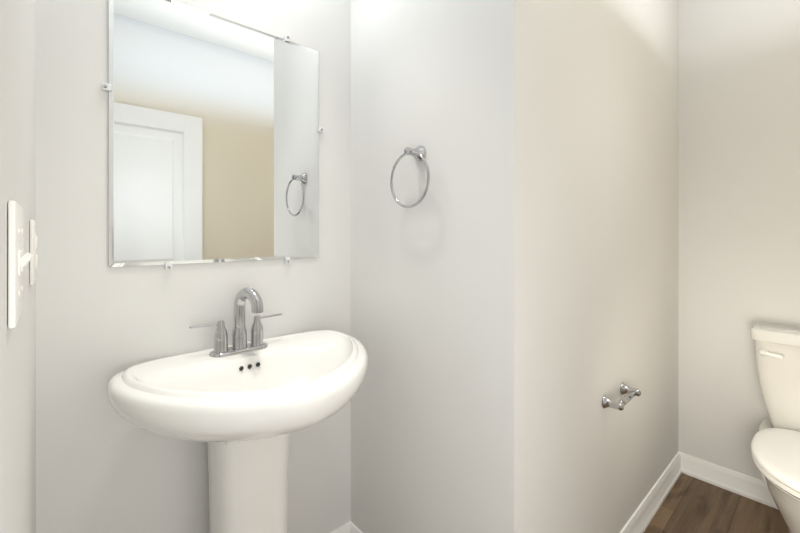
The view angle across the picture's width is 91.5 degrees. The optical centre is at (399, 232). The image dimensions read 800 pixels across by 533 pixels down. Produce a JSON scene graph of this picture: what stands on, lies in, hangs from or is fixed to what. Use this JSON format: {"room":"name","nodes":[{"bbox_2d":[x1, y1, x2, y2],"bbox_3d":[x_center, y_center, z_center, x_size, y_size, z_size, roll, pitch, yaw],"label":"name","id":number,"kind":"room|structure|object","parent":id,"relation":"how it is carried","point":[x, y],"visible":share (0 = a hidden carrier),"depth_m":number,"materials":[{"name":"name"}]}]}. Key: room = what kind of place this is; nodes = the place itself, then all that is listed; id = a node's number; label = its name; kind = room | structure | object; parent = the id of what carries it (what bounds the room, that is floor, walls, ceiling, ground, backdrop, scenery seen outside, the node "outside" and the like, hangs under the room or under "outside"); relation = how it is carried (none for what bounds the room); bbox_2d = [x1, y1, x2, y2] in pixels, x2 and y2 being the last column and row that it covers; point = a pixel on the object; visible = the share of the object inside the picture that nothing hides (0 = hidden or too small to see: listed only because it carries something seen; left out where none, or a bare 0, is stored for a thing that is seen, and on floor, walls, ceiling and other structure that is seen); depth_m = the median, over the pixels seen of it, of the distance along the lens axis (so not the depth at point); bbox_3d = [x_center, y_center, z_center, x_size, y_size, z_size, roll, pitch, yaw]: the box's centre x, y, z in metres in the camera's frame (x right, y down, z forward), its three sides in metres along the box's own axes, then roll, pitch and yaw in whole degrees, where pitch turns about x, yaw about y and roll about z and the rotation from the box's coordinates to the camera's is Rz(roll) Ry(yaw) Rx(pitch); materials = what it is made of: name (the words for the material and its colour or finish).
{"room":"bathroom","nodes":[
{"label":"bathroom","id":0,"kind":"room"},
{"bbox_2d":[0,0,35,532],"bbox_3d":[-0.315,-0.060,0.218,0.120,2.600,1.825,0,0,-42],"label":"wall","id":1,"kind":"structure","parent":0,"point":[18,341],"depth_m":0.46,"materials":[{"name":"paint"}]},
{"bbox_2d":[8,200,33,328],"bbox_3d":[-0.379,0.028,0.392,0.015,0.114,0.116,0,0,-42],"label":"switch plate","id":2,"kind":"object","parent":1,"relation":"attached to","point":[18,259],"visible":1,"depth_m":0.35,"materials":[{"name":"white plastic"}]},
{"bbox_2d":[30,220,37,285],"bbox_3d":[-0.660,0.034,0.702,0.010,0.114,0.070,0,0,-42],"label":"electrical outlet plate","id":3,"kind":"object","parent":1,"relation":"attached to","point":[33,248],"visible":1,"depth_m":0.68,"materials":[{"name":"white plastic"}]},
{"bbox_2d":[36,0,350,532],"bbox_3d":[-0.577,-0.060,1.288,1.154,2.600,0.120,0,0,-42],"label":"wall","id":4,"kind":"structure","parent":0,"point":[102,466],"depth_m":1.06,"materials":[{"name":"paint"}]},
{"bbox_2d":[102,0,322,269],"bbox_3d":[-0.534,-0.292,1.236,0.656,0.794,0.014,0,0,-42],"label":"mirror","id":5,"kind":"object","parent":4,"relation":"attached to","point":[215,129],"visible":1,"depth_m":1.19,"materials":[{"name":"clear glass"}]},
{"bbox_2d":[331,521,352,532],"bbox_3d":[-0.530,1.192,1.235,0.914,0.096,0.021,0,0,-42],"label":"baseboard","id":6,"kind":"structure","parent":4,"relation":"attached to","point":[345,528],"depth_m":1.52,"materials":[{"name":"paint"}]},
{"bbox_2d":[351,0,475,532],"bbox_3d":[0.053,-0.060,1.358,0.120,2.600,0.614,0,0,-42],"label":"wall","id":7,"kind":"structure","parent":0,"point":[413,327],"depth_m":1.27,"materials":[{"name":"paint"}]},
{"bbox_2d":[349,524,362,532],"bbox_3d":[0.043,1.192,1.264,0.021,0.096,0.690,0,0,-42],"label":"baseboard","id":8,"kind":"structure","parent":7,"relation":"attached to","point":[352,528],"depth_m":1.52,"materials":[{"name":"paint"}]},
{"bbox_2d":[390,145,429,207],"bbox_3d":[0.042,-0.180,1.233,0.062,0.204,0.179,0,0,-42],"label":"towel ring","id":9,"kind":"object","parent":7,"relation":"attached to","point":[417,153],"visible":1,"depth_m":1.23,"materials":[{"name":"silver metal"}]},
{"bbox_2d":[476,0,677,532],"bbox_3d":[0.881,-0.060,1.605,1.683,2.600,0.120,0,0,-42],"label":"wall","id":10,"kind":"structure","parent":0,"point":[576,211],"depth_m":1.23,"materials":[{"name":"paint"}]},
{"bbox_2d":[601,382,640,410],"bbox_3d":[0.813,0.600,1.420,0.222,0.047,0.065,0,0,-42],"label":"toilet paper holder","id":11,"kind":"object","parent":10,"relation":"attached to","point":[622,402],"visible":1,"depth_m":1.38,"materials":[{"name":"silver metal"}]},
{"bbox_2d":[620,451,684,532],"bbox_3d":[0.875,1.192,1.506,1.584,0.096,0.021,0,0,-42],"label":"baseboard","id":12,"kind":"structure","parent":10,"relation":"attached to","point":[645,512],"depth_m":1.74,"materials":[{"name":"paint"}]},
{"bbox_2d":[644,473,787,532],"bbox_3d":[0.592,1.290,0.116,4.097,0.100,3.425,0,0,-42],"label":"floor","id":13,"kind":"structure","parent":0,"point":[690,504],"depth_m":1.72,"materials":[{"name":"brown wood"}]},
{"bbox_2d":[107,287,367,532],"bbox_3d":[-0.355,0.701,1.039,0.665,1.079,0.542,0,0,-42],"label":"pedestal sink","id":14,"kind":"object","parent":13,"relation":"on","point":[242,407],"visible":1,"depth_m":1.03,"materials":[{"name":"ceramic"}]},
{"bbox_2d":[189,287,282,359],"bbox_3d":[-0.463,0.261,1.153,0.275,0.200,0.132,0,0,-42],"label":"faucet","id":15,"kind":"object","parent":14,"relation":"on","point":[258,349],"depth_m":1.16,"materials":[{"name":"silver metal"}]},
{"bbox_2d":[750,322,799,532],"bbox_3d":[1.540,0.824,1.395,0.729,0.832,0.470,0,0,-42],"label":"toilet","id":16,"kind":"object","parent":13,"relation":"on","point":[775,446],"visible":1,"depth_m":1.57,"materials":[{"name":"ceramic"}]},
{"bbox_2d":[678,0,799,480],"bbox_3d":[1.867,-0.060,1.674,0.120,2.600,1.091,0,0,-42],"label":"wall","id":17,"kind":"structure","parent":0,"point":[738,169],"depth_m":1.88,"materials":[{"name":"paint"}]},
{"bbox_2d":[684,454,778,509],"bbox_3d":[1.778,1.192,1.667,0.021,0.096,0.900,0,0,-42],"label":"baseboard","id":18,"kind":"structure","parent":17,"relation":"attached to","point":[741,484],"depth_m":1.88,"materials":[{"name":"paint"}]}
]}

